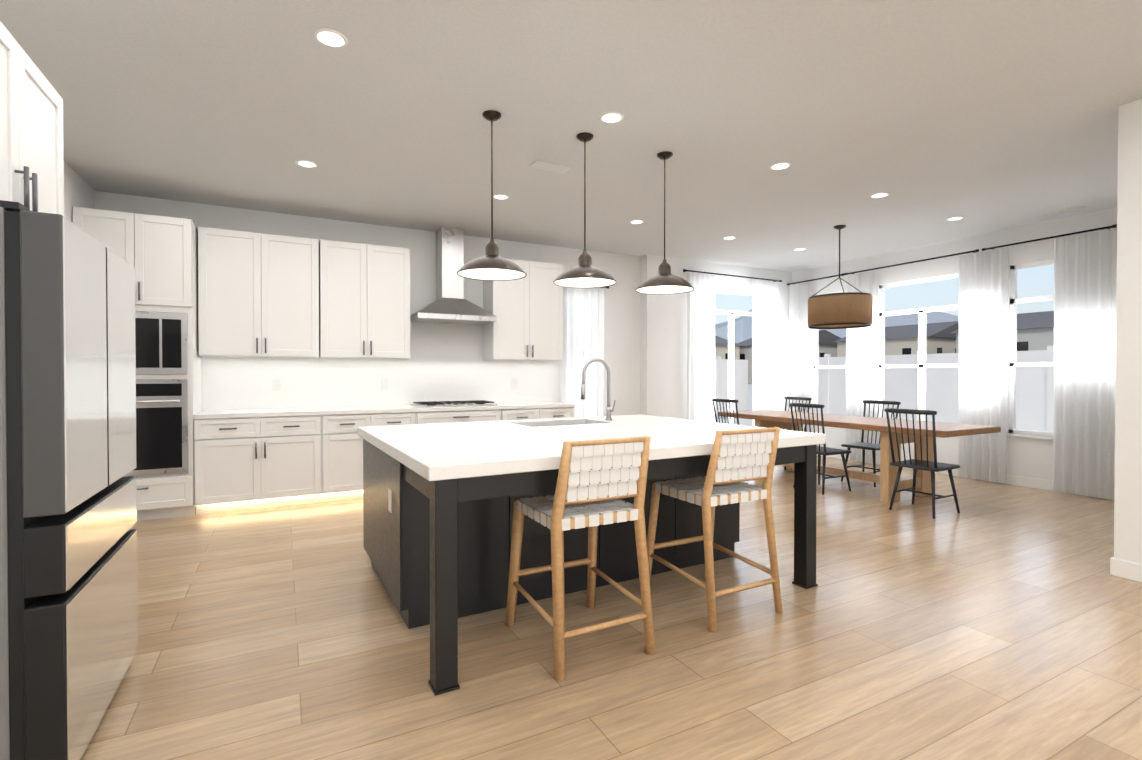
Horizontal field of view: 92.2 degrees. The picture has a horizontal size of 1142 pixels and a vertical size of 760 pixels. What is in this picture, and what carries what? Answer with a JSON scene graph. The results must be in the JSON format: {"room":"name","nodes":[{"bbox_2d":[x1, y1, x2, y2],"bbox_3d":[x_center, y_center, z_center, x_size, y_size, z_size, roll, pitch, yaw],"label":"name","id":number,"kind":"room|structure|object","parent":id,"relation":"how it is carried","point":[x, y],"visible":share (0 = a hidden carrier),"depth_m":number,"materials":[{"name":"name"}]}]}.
{"room":"kitchen","nodes":[
{"label":"kitchen","id":0,"kind":"room"},
{"bbox_2d":[64,162,93,222],"bbox_3d":[-2.298,-0.218,0.905,0.140,3.000,9.470,0,1,-28],"label":"wall","id":1,"kind":"structure","parent":0,"point":[78,191],"depth_m":4.62,"materials":[{"name":"white paint"}]},
{"bbox_2d":[0,21,63,215],"bbox_3d":[-2.257,-0.877,1.790,0.754,0.640,0.910,0,1,-28],"label":"upper cabinet","id":2,"kind":"object","parent":1,"relation":"attached to","point":[31,146],"visible":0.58,"depth_m":2.02,"materials":[{"name":"white wood"}]},
{"bbox_2d":[94,191,640,415],"bbox_3d":[-1.808,-0.276,6.589,6.290,3.000,0.140,0,1,-28],"label":"wall","id":3,"kind":"structure","parent":0,"point":[445,362],"depth_m":6.50,"materials":[{"name":"white paint"}]},
{"bbox_2d":[197,227,328,357],"bbox_3d":[-3.110,-0.846,5.609,1.120,1.220,0.366,0,1,-28],"label":"upper cabinet","id":4,"kind":"object","parent":3,"relation":"attached to","point":[200,292],"depth_m":5.43,"materials":[{"name":"white wood"}]},
{"bbox_2d":[329,240,412,358],"bbox_3d":[-2.306,-0.850,6.032,0.993,1.220,0.366,0,1,-28],"label":"upper cabinet","id":5,"kind":"object","parent":3,"relation":"attached to","point":[370,317],"depth_m":5.90,"materials":[{"name":"white wood"}]},
{"bbox_2d":[436,227,463,293],"bbox_3d":[-1.440,-1.363,6.532,0.260,0.820,0.276,0,1,-28],"label":"hood chimney","id":6,"kind":"object","parent":3,"relation":"attached to","point":[449,241],"depth_m":6.41,"materials":[{"name":"silver"}]},
{"bbox_2d":[410,227,496,324],"bbox_3d":[-1.389,-1.228,6.436,0.910,1.088,0.496,0,1,-28],"label":"range hood","id":7,"kind":"object","parent":3,"relation":"attached to","point":[450,305],"depth_m":6.40,"materials":[{"name":"silver metal"}]},
{"bbox_2d":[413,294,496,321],"bbox_3d":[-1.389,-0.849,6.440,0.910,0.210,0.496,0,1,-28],"label":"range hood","id":8,"kind":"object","parent":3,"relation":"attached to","point":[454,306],"depth_m":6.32,"materials":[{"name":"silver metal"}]},
{"bbox_2d":[481,259,562,360],"bbox_3d":[-0.598,-0.859,6.928,0.937,1.220,0.366,0,1,-28],"label":"upper cabinet","id":9,"kind":"object","parent":3,"relation":"attached to","point":[528,324],"depth_m":6.77,"materials":[{"name":"white wood"}]},
{"bbox_2d":[560,286,608,416],"bbox_3d":[0.155,-0.068,7.477,0.810,2.466,0.117,0,1,-28],"label":"curtain","id":10,"kind":"object","parent":3,"relation":"attached to","point":[584,331],"depth_m":7.46,"materials":[{"name":"white fabric"}]},
{"bbox_2d":[0,0,1141,271],"bbox_3d":[1.792,-1.790,3.037,9.700,0.100,10.070,0,1,-28],"label":"ceiling","id":11,"kind":"structure","parent":0,"point":[980,116],"depth_m":3.59,"materials":[{"name":"white paint"}]},
{"bbox_2d":[295,160,317,167],"bbox_3d":[-2.143,-1.751,4.455,0.163,0.005,0.163,0,1,38],"label":"recessed light","id":12,"kind":"object","parent":11,"relation":"in","point":[308,164],"depth_m":4.44,"materials":[{"name":"white plastic"}]},
{"bbox_2d":[313,28,347,48],"bbox_3d":[-1.221,-1.734,2.794,0.163,0.005,0.163,0,1,-37],"label":"recessed light","id":13,"kind":"object","parent":11,"relation":"in","point":[330,37],"depth_m":2.79,"materials":[{"name":"white plastic"}]},
{"bbox_2d":[457,110,526,280],"bbox_3d":[-0.520,-1.218,3.619,0.456,1.053,0.456,0,1,-28],"label":"pendant light","id":14,"kind":"object","parent":11,"relation":"hanging from","point":[491,264],"visible":1,"depth_m":3.60,"materials":[{"name":"brown metal"}]},
{"bbox_2d":[493,194,508,199],"bbox_3d":[-0.675,-1.759,5.283,0.163,0.005,0.163,0,1,-34],"label":"recessed light","id":15,"kind":"object","parent":11,"relation":"in","point":[499,196],"depth_m":5.27,"materials":[{"name":"white"}]},
{"bbox_2d":[529,160,570,173],"bbox_3d":[-0.171,-1.749,4.519,0.320,0.010,0.140,0,1,-28],"label":"ceiling vent","id":16,"kind":"object","parent":11,"relation":"in","point":[542,165],"depth_m":4.51,"materials":[{"name":"white metal"}]},
{"bbox_2d":[553,132,616,287],"bbox_3d":[0.100,-1.222,3.944,0.456,1.053,0.456,0,1,-28],"label":"pendant light","id":17,"kind":"object","parent":11,"relation":"hanging from","point":[584,273],"visible":1,"depth_m":3.93,"materials":[{"name":"brown metal"}]},
{"bbox_2d":[599,112,623,123],"bbox_3d":[0.270,-1.743,3.655,0.163,0.005,0.163,0,1,38],"label":"recessed light","id":18,"kind":"object","parent":11,"relation":"in","point":[615,117],"depth_m":3.65,"materials":[{"name":"white"}]},
{"bbox_2d":[630,220,643,223],"bbox_3d":[0.736,-1.768,6.147,0.163,0.005,0.163,0,1,-34],"label":"recessed light","id":19,"kind":"object","parent":11,"relation":"in","point":[632,221],"depth_m":6.13,"materials":[{"name":"white"}]},
{"bbox_2d":[635,151,693,294],"bbox_3d":[0.728,-1.225,4.274,0.456,1.053,0.456,0,1,-28],"label":"pendant light","id":20,"kind":"object","parent":11,"relation":"hanging from","point":[664,280],"visible":1,"depth_m":4.24,"materials":[{"name":"brown metal"}]},
{"bbox_2d":[723,236,735,239],"bbox_3d":[1.977,-1.775,6.866,0.163,0.005,0.163,0,1,-37],"label":"recessed light","id":21,"kind":"object","parent":11,"relation":"in","point":[727,237],"depth_m":6.84,"materials":[{"name":"white"}]},
{"bbox_2d":[770,162,790,169],"bbox_3d":[1.716,-1.751,4.504,0.163,0.005,0.163,0,1,38],"label":"recessed light","id":22,"kind":"object","parent":11,"relation":"in","point":[777,166],"depth_m":4.50,"materials":[{"name":"white plastic"}]},
{"bbox_2d":[808,225,872,328],"bbox_3d":[3.098,-1.193,6.343,0.670,1.159,0.669,0,1,-28],"label":"drum pendant light","id":23,"kind":"object","parent":11,"relation":"hanging from","point":[847,310],"visible":1,"depth_m":6.09,"materials":[{"name":"brown fabric"}]},
{"bbox_2d":[870,192,888,197],"bbox_3d":[2.939,-1.759,5.236,0.163,0.005,0.163,0,1,-37],"label":"recessed light","id":24,"kind":"object","parent":11,"relation":"in","point":[876,195],"depth_m":5.23,"materials":[{"name":"white plastic"}]},
{"bbox_2d":[946,216,963,220],"bbox_3d":[4.205,-1.767,6.014,0.163,0.005,0.163,0,1,-37],"label":"recessed light","id":25,"kind":"object","parent":11,"relation":"in","point":[957,217],"depth_m":6.01,"materials":[{"name":"white"}]},
{"bbox_2d":[1045,206,1086,215],"bbox_3d":[5.164,-1.762,5.738,0.140,0.010,0.300,0,1,-28],"label":"ceiling vent","id":26,"kind":"object","parent":11,"relation":"in","point":[1079,207],"depth_m":5.73,"materials":[{"name":"white metal"}]},
{"bbox_2d":[80,455,1141,759],"bbox_3d":[1.792,1.285,3.068,9.700,0.050,10.070,0,1,-28],"label":"floor","id":27,"kind":"structure","parent":0,"point":[994,621],"depth_m":2.56,"materials":[{"name":"brown wood"}]},
{"bbox_2d":[0,200,137,759],"bbox_3d":[-2.156,0.372,1.855,0.930,1.800,0.911,0,1,-28],"label":"refrigerator","id":28,"kind":"object","parent":27,"relation":"on","point":[68,588],"visible":1,"depth_m":1.67,"materials":[{"name":"grey metal"}]},
{"bbox_2d":[73,206,201,520],"bbox_3d":[-3.919,-0.105,5.037,0.821,2.690,0.642,0,1,-28],"label":"tall cabinet","id":29,"kind":"object","parent":27,"relation":"on","point":[162,250],"depth_m":4.85,"materials":[{"name":"white wood"}]},
{"bbox_2d":[193,414,332,514],"bbox_3d":[-3.054,0.793,5.503,1.125,0.885,0.636,0,1,-28],"label":"base cabinet","id":30,"kind":"object","parent":27,"relation":"on","point":[266,460],"depth_m":5.22,"materials":[{"name":"white wood"}]},
{"bbox_2d":[193,402,574,417],"bbox_3d":[-1.823,0.320,6.139,3.900,0.043,0.646,0,1,-28],"label":"countertop","id":31,"kind":"structure","parent":30,"relation":"on","point":[448,405],"depth_m":5.82,"materials":[{"name":"white stone"}]},
{"bbox_2d":[410,400,497,406],"bbox_3d":[-1.364,0.275,6.404,0.910,0.041,0.470,0,1,-28],"label":"cooktop","id":32,"kind":"object","parent":31,"relation":"in","point":[474,402],"depth_m":6.29,"materials":[{"name":"black metal"}]},
{"bbox_2d":[333,410,416,500],"bbox_3d":[-2.240,0.788,5.930,0.993,0.885,0.636,0,1,-28],"label":"base cabinet","id":33,"kind":"object","parent":27,"relation":"on","point":[347,444],"depth_m":5.59,"materials":[{"name":"white wood"}]},
{"bbox_2d":[417,410,508,423],"bbox_3d":[-1.374,0.784,6.385,1.106,0.885,0.636,0,1,-28],"label":"base cabinet","id":34,"kind":"object","parent":27,"relation":"on","point":[423,416],"depth_m":6.09,"materials":[{"name":"white wood"}]},
{"bbox_2d":[509,406,574,419],"bbox_3d":[-0.522,0.779,6.832,0.957,0.885,0.636,0,1,-28],"label":"base cabinet","id":35,"kind":"object","parent":27,"relation":"on","point":[522,412],"depth_m":6.56,"materials":[{"name":"white wood"}]},
{"bbox_2d":[505,435,655,680],"bbox_3d":[0.032,0.760,2.683,0.532,1.013,0.627,0,1,-28],"label":"counter stool","id":36,"kind":"object","parent":27,"relation":"on","point":[561,515],"visible":1,"depth_m":2.49,"materials":[{"name":"brown wood"}]},
{"bbox_2d":[363,442,817,695],"bbox_3d":[0.023,0.820,3.590,2.355,0.869,1.869,0,1,-29],"label":"kitchen island","id":37,"kind":"object","parent":27,"relation":"on","point":[439,499],"depth_m":2.99,"materials":[{"name":"black wood"}]},
{"bbox_2d":[358,422,633,481],"bbox_3d":[-0.556,0.358,3.230,1.050,0.060,1.870,0,1,-29],"label":"island countertop","id":38,"kind":"structure","parent":37,"relation":"on","point":[436,452],"depth_m":2.75,"materials":[{"name":"white stone"}]},
{"bbox_2d":[506,418,744,461],"bbox_3d":[0.199,0.354,3.652,0.688,0.060,1.870,0,1,-29],"label":"island countertop","id":39,"kind":"structure","parent":37,"relation":"on","point":[664,444],"depth_m":3.30,"materials":[{"name":"white stone"}]},
{"bbox_2d":[586,414,824,449],"bbox_3d":[0.793,0.351,3.983,0.680,0.060,1.870,0,1,-29],"label":"island countertop","id":40,"kind":"structure","parent":37,"relation":"on","point":[787,438],"depth_m":3.74,"materials":[{"name":"white stone"}]},
{"bbox_2d":[647,426,782,631],"bbox_3d":[0.791,0.756,3.121,0.532,1.013,0.627,0,1,-28],"label":"counter stool","id":41,"kind":"object","parent":27,"relation":"on","point":[720,481],"visible":1,"depth_m":2.93,"materials":[{"name":"brown wood"}]},
{"bbox_2d":[712,398,738,424],"bbox_3d":[2.198,0.733,7.273,0.508,0.974,0.454,0,1,-28],"label":"dining chair","id":42,"kind":"object","parent":27,"relation":"on","point":[732,401],"visible":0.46,"depth_m":7.15,"materials":[{"name":"black paint"}]},
{"bbox_2d":[783,397,811,469],"bbox_3d":[3.012,0.729,7.676,0.510,0.974,0.457,0,1,-28],"label":"dining chair","id":43,"kind":"object","parent":27,"relation":"on","point":[798,398],"visible":0.19,"depth_m":7.74,"materials":[{"name":"black paint"}]},
{"bbox_2d":[789,403,850,494],"bbox_3d":[2.784,0.744,6.159,0.510,0.974,0.457,0,1,-28],"label":"dining chair","id":44,"kind":"object","parent":27,"relation":"on","point":[824,451],"visible":0.83,"depth_m":6.04,"materials":[{"name":"black paint"}]},
{"bbox_2d":[719,410,1000,502],"bbox_3d":[3.119,0.835,6.475,0.980,0.780,2.920,0,1,-28],"label":"dining table","id":45,"kind":"object","parent":27,"relation":"on","point":[886,478],"visible":0.69,"depth_m":5.79,"materials":[{"name":"brown wood"}]},
{"bbox_2d":[841,400,900,486],"bbox_3d":[3.581,0.740,6.589,0.513,0.974,0.461,0,1,-28],"label":"dining chair","id":46,"kind":"object","parent":27,"relation":"on","point":[863,446],"visible":0.67,"depth_m":6.63,"materials":[{"name":"black paint"}]},
{"bbox_2d":[884,408,959,518],"bbox_3d":[3.307,0.754,5.165,0.515,0.974,0.466,0,1,-28],"label":"dining chair","id":47,"kind":"object","parent":27,"relation":"on","point":[915,464],"visible":1,"depth_m":5.10,"materials":[{"name":"black paint"}]},
{"bbox_2d":[640,255,791,429],"bbox_3d":[2.382,-0.297,8.697,3.090,3.000,0.300,0,1,-28],"label":"wall","id":48,"kind":"structure","parent":0,"point":[663,355],"depth_m":8.07,"materials":[{"name":"white paint"}]},
{"bbox_2d":[683,269,781,425],"bbox_3d":[2.521,-0.219,8.519,2.010,2.806,0.146,0,1,-28],"label":"curtain","id":49,"kind":"object","parent":48,"relation":"attached to","point":[701,380],"depth_m":8.28,"materials":[{"name":"white fabric"}]},
{"bbox_2d":[715,289,752,423],"bbox_3d":[2.525,-0.107,8.673,1.760,2.580,0.060,0,1,-28],"label":"window","id":50,"kind":"structure","parent":48,"relation":"in","point":[730,314],"depth_m":8.65,"materials":[{"name":"white"}]},
{"bbox_2d":[792,207,1116,488],"bbox_3d":[4.903,-0.281,7.067,0.140,3.000,5.250,0,1,-28],"label":"wall","id":51,"kind":"structure","parent":0,"point":[1030,457],"depth_m":6.80,"materials":[{"name":"white paint"}]},
{"bbox_2d":[813,290,846,412],"bbox_3d":[4.089,-0.366,8.531,0.120,2.000,0.820,0,1,-28],"label":"window","id":52,"kind":"structure","parent":51,"relation":"in","point":[816,331],"depth_m":8.84,"materials":[{"name":"white"}]},
{"bbox_2d":[879,273,958,420],"bbox_3d":[4.695,-0.354,7.376,0.120,2.000,1.230,0,1,-28],"label":"window","id":53,"kind":"structure","parent":51,"relation":"in","point":[921,365],"depth_m":7.40,"materials":[{"name":"white"}]},
{"bbox_2d":[787,224,1116,498],"bbox_3d":[4.578,-0.197,7.378,0.147,2.787,4.080,0,1,-28],"label":"curtain","id":54,"kind":"object","parent":51,"relation":"attached to","point":[1082,341],"visible":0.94,"depth_m":6.41,"materials":[{"name":"white fabric"}]},
{"bbox_2d":[817,454,1113,499],"bbox_3d":[4.801,1.164,7.108,0.017,0.110,5.110,0,1,-28],"label":"baseboard","id":55,"kind":"structure","parent":51,"relation":"attached to","point":[1012,480],"depth_m":6.32,"materials":[{"name":"white"}]},
{"bbox_2d":[1007,259,1053,439],"bbox_3d":[5.283,-0.343,6.255,0.120,2.000,0.560,0,1,-28],"label":"window","id":56,"kind":"structure","parent":51,"relation":"in","point":[1014,300],"depth_m":6.44,"materials":[{"name":"white"}]},
{"bbox_2d":[1114,99,1141,563],"bbox_3d":[4.565,-0.226,1.622,0.140,3.000,4.360,0,1,-28],"label":"wall","id":57,"kind":"structure","parent":0,"point":[1128,481],"depth_m":3.45,"materials":[{"name":"white paint"}]},
{"bbox_2d":[1110,557,1141,581],"bbox_3d":[4.486,1.220,1.620,0.017,0.110,4.344,0,1,-28],"label":"baseboard","id":58,"kind":"structure","parent":57,"relation":"attached to","point":[1125,569],"depth_m":3.47,"materials":[{"name":"white"}]},
{"label":"outside","id":59,"kind":"structure","parent":0,"visible":0},
{"bbox_2d":[717,383,752,425],"bbox_3d":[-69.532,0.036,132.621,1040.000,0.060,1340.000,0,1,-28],"label":"ground","id":60,"kind":"structure","parent":59,"point":[746,422],"depth_m":16.85,"materials":[{"name":"white"}]},
{"bbox_2d":[715,309,958,342],"bbox_3d":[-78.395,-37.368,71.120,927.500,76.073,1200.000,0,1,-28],"label":"mountains","id":61,"kind":"structure","parent":60,"relation":"on","point":[742,328],"depth_m":475.45,"materials":[{"name":"blue"}]},
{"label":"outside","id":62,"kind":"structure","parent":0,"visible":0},
{"bbox_2d":[715,336,742,359],"bbox_3d":[16.515,-3.237,81.602,11.801,7.400,12.800,0,1,-28],"label":"house","id":63,"kind":"structure","parent":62,"point":[721,344],"depth_m":78.39,"materials":[{"name":"grey"}]},
{"bbox_2d":[743,331,830,382],"bbox_3d":[31.916,-3.223,80.230,12.799,7.400,11.800,0,1,-28],"label":"house","id":64,"kind":"structure","parent":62,"point":[824,340],"depth_m":76.02,"materials":[{"name":"grey"}]},
{"bbox_2d":[583,346,1053,431],"bbox_3d":[0.247,0.350,2.592,22.850,1.830,21.000,0,1,-28],"label":"fence","id":65,"kind":"object","parent":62,"point":[1034,398],"visible":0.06,"depth_m":12.24,"materials":[{"name":"white plastic"}]},
{"bbox_2d":[831,322,950,356],"bbox_3d":[41.775,-3.098,67.901,12.799,7.400,11.800,0,1,-28],"label":"house","id":66,"kind":"structure","parent":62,"point":[899,340],"depth_m":62.86,"materials":[{"name":"grey"}]},
{"bbox_2d":[951,311,1053,352],"bbox_3d":[46.321,-2.944,52.783,12.799,7.400,11.800,0,1,-28],"label":"house","id":67,"kind":"structure","parent":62,"point":[1035,330],"depth_m":49.94,"materials":[{"name":"grey"}]}
]}

